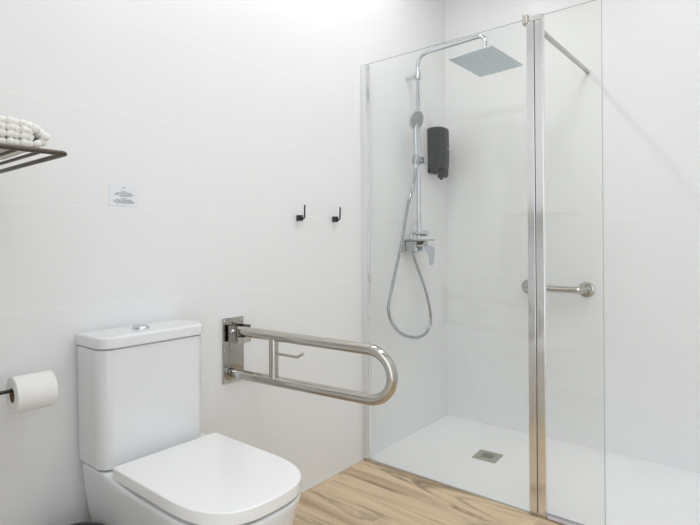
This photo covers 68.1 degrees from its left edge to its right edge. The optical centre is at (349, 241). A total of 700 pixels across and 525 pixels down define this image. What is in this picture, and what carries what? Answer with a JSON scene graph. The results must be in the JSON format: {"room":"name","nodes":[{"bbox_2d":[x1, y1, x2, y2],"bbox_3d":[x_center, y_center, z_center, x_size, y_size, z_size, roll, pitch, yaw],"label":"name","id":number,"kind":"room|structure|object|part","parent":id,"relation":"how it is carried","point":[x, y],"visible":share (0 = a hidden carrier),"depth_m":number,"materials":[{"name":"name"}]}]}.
{"room":"accessible bathroom","nodes":[
{"label":"accessible bathroom","id":0,"kind":"room"},
{"bbox_2d":[0,0,447,524],"bbox_3d":[-0.292,-0.211,2.238,0.100,2.800,2.880,0,0,40],"label":"wall","id":1,"kind":"structure","parent":0,"point":[227,119],"depth_m":1.94,"materials":[{"name":"white tile"}]},
{"bbox_2d":[0,389,13,394],"bbox_3d":[-0.885,0.385,1.369,0.086,0.036,0.167,0,0,40],"label":"toilet paper holder","id":2,"kind":"object","parent":1,"relation":"attached to","point":[9,390],"visible":0.12,"depth_m":1.32,"materials":[{"name":"black metal"}]},
{"bbox_2d":[6,370,57,413],"bbox_3d":[-0.839,0.396,1.365,0.094,0.094,0.093,0,0,40],"label":"toilet roll","id":3,"kind":"object","parent":2,"relation":"hanging from","point":[32,391],"visible":1,"depth_m":1.34,"materials":[{"name":"white paper"}]},
{"bbox_2d":[109,184,137,206],"bbox_3d":[-0.718,-0.145,1.643,0.001,0.067,0.094,0,0,40],"label":"notice","id":4,"kind":"object","parent":1,"relation":"attached to","point":[119,195],"visible":1,"depth_m":1.64,"materials":[{"name":"grey paper"}]},
{"bbox_2d":[114,191,134,203],"bbox_3d":[-0.717,-0.146,1.643,0.001,0.052,0.068,0,0,40],"label":"print","id":5,"kind":"object","parent":4,"relation":"attached to","point":[120,197],"depth_m":1.64,"materials":[{"name":"grey paper"}]},
{"bbox_2d":[296,205,305,220],"bbox_3d":[-0.208,-0.122,2.222,0.047,0.068,0.017,0,0,40],"label":"wall hook","id":6,"kind":"object","parent":1,"relation":"attached to","point":[298,217],"visible":1,"depth_m":2.22,"materials":[{"name":"black metal"}]},
{"bbox_2d":[222,316,397,405],"bbox_3d":[-0.146,0.411,1.821,0.689,0.250,0.096,0,0,26],"label":"grab rail","id":7,"kind":"object","parent":1,"relation":"attached to","point":[235,333],"visible":1,"depth_m":1.83,"materials":[{"name":"grey metal"}]},
{"bbox_3d":[-0.443,0.411,1.965,0.006,0.246,0.098,0,0,40],"label":"wall plate","id":8,"kind":"part","parent":7,"relation":"part of","materials":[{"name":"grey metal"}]},
{"bbox_2d":[301,459,362,492],"bbox_3d":[-0.512,1.088,1.876,0.006,0.005,1.808,0,0,40],"label":"trim","id":9,"kind":"structure","parent":1,"relation":"attached to","point":[361,459],"depth_m":2.39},
{"bbox_2d":[332,207,340,221],"bbox_3d":[-0.060,-0.124,2.401,0.047,0.068,0.017,0,0,40],"label":"wall hook","id":10,"kind":"object","parent":1,"relation":"attached to","point":[334,219],"visible":1,"depth_m":2.40,"materials":[{"name":"black metal"}]},
{"bbox_2d":[427,126,448,179],"bbox_3d":[0.530,-0.520,3.071,0.106,0.308,0.102,0,0,40],"label":"soap dispenser","id":11,"kind":"object","parent":1,"relation":"attached to","point":[437,137],"visible":1,"depth_m":3.03,"materials":[{"name":"grey plastic"}]},
{"bbox_3d":[0.494,-0.537,3.101,0.012,0.265,0.098,0,0,40],"label":"plate","id":12,"kind":"part","parent":11,"relation":"part of","materials":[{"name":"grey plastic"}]},
{"bbox_3d":[0.554,-0.400,3.067,0.056,0.048,0.050,0,0,40],"label":"push lever","id":13,"kind":"part","parent":11,"relation":"part of","materials":[{"name":"grey plastic"}]},
{"bbox_2d":[402,34,522,264],"bbox_3d":[0.569,-0.461,2.727,0.273,1.177,0.618,0,0,-41],"label":"shower","id":14,"kind":"object","parent":1,"relation":"attached to","point":[486,60],"visible":1,"depth_m":2.73,"materials":[{"name":"silver metal"}]},
{"bbox_2d":[387,110,431,338],"bbox_3d":[0.350,-0.081,2.793,0.084,1.242,0.434,0,0,40],"label":"shower","id":15,"kind":"object","parent":14,"relation":"hanging from","point":[416,119],"visible":1,"depth_m":2.77,"materials":[{"name":"silver metal"}]},
{"bbox_3d":[0.354,-0.519,2.793,0.030,0.251,0.052,0,0,23],"label":"handle","id":16,"kind":"part","parent":15,"relation":"part of","materials":[{"name":"silver metal"}]},
{"bbox_3d":[0.358,-0.445,2.807,0.044,0.048,0.039,0,0,40],"label":"clip arm","id":17,"kind":"part","parent":14,"relation":"part of","materials":[{"name":"grey metal"}]},
{"bbox_2d":[404,239,434,240],"bbox_3d":[0.384,-0.007,2.869,0.106,0.006,0.160,0,0,40],"label":"shelf","id":18,"kind":"object","parent":14,"relation":"attached to","point":[410,239],"depth_m":2.81,"materials":[{"name":"grey metal"}]},
{"bbox_3d":[0.396,-0.044,2.845,0.070,0.031,0.031,0,0,40],"label":"diverter knob","id":19,"kind":"part","parent":14,"relation":"part of","materials":[{"name":"silver metal"}]},
{"bbox_3d":[0.428,0.074,2.836,0.066,0.110,0.030,0,0,40],"label":"lever","id":20,"kind":"part","parent":14,"relation":"part of","materials":[{"name":"silver metal"}]},
{"bbox_2d":[293,459,564,524],"bbox_3d":[-0.294,1.139,0.459,2.350,0.100,3.762,0,0,40],"label":"floor","id":21,"kind":"structure","parent":0,"point":[367,492],"depth_m":2.14,"materials":[{"name":"brown wood"}]},
{"bbox_2d":[69,522,103,524],"bbox_3d":[-0.727,0.936,1.357,0.182,0.312,0.182,0,0,40],"label":"waste bin","id":22,"kind":"object","parent":21,"relation":"on","point":[79,523],"visible":1,"depth_m":1.43,"materials":[{"name":"black plastic"}]},
{"bbox_2d":[76,319,300,524],"bbox_3d":[-0.435,0.672,1.454,0.659,0.835,0.370,0,0,40],"label":"toilet","id":23,"kind":"object","parent":21,"relation":"on","point":[144,453],"visible":1,"depth_m":1.46,"materials":[{"name":"white ceramic"}]},
{"bbox_3d":[-0.636,0.285,1.603,0.164,0.035,0.347,0,0,40],"label":"cistern lid","id":24,"kind":"part","parent":23,"relation":"part of","materials":[{"name":"white ceramic"}]},
{"bbox_3d":[-0.429,0.866,1.457,0.650,0.446,0.360,0,0,40],"label":"bowl","id":25,"kind":"part","parent":23,"relation":"part of","materials":[{"name":"white ceramic"}]},
{"bbox_3d":[-0.362,0.635,1.399,0.476,0.035,0.340,0,0,40],"label":"seat lid","id":26,"kind":"part","parent":23,"relation":"part of","materials":[{"name":"white plastic"}]},
{"bbox_2d":[361,0,605,524],"bbox_3d":[0.759,0.090,2.555,1.109,1.981,0.854,0,0,40],"label":"screen","id":27,"kind":"object","parent":21,"relation":"on","point":[534,24],"visible":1,"depth_m":2.04,"materials":[{"name":"clear glass"}]},
{"bbox_2d":[372,415,699,524],"bbox_3d":[1.018,1.100,2.357,1.750,0.048,0.837,0,0,40],"label":"shower tray","id":28,"kind":"object","parent":21,"relation":"on","point":[483,459],"visible":0.98,"depth_m":2.40,"materials":[{"name":"white ceramic"}]},
{"bbox_2d":[445,0,699,472],"bbox_3d":[1.500,-0.225,2.560,2.250,2.800,0.100,0,0,40],"label":"wall","id":29,"kind":"structure","parent":0,"point":[651,48],"depth_m":2.71,"materials":[{"name":"white tile"}]},
{"bbox_2d":[522,279,594,296],"bbox_3d":[1.095,0.253,2.776,0.387,0.082,0.087,0,0,40],"label":"grab bar","id":30,"kind":"object","parent":29,"relation":"attached to","point":[586,289],"visible":0.8,"depth_m":2.70,"materials":[{"name":"silver metal"}]},
{"bbox_3d":[-0.312,-0.261,0.450,2.150,2.700,0.100,0,0,40],"label":"wall","id":31,"kind":"structure","parent":0,"visible":0},
{"bbox_2d":[0,143,66,173],"bbox_3d":[-0.830,-0.177,1.108,0.486,0.034,0.251,0,0,40],"label":"towel rack","id":32,"kind":"object","parent":31,"relation":"attached to","point":[55,154],"visible":1,"depth_m":1.05,"materials":[{"name":"brown metal"}]},
{"bbox_3d":[-0.806,-0.177,1.137,0.446,0.007,0.007,0,0,40],"label":"rod","id":33,"kind":"part","parent":32,"relation":"part of","materials":[{"name":"brown metal"}]},
{"bbox_3d":[-0.781,-0.177,1.167,0.446,0.007,0.007,0,0,40],"label":"rod","id":34,"kind":"part","parent":32,"relation":"part of","materials":[{"name":"brown metal"}]},
{"bbox_2d":[0,115,49,159],"bbox_3d":[-0.822,-0.215,1.095,0.390,0.065,0.209,0,0,40],"label":"folded towel","id":35,"kind":"object","parent":32,"relation":"on","point":[13,131],"visible":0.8,"depth_m":1.01,"materials":[{"name":"white fabric"}]}
]}

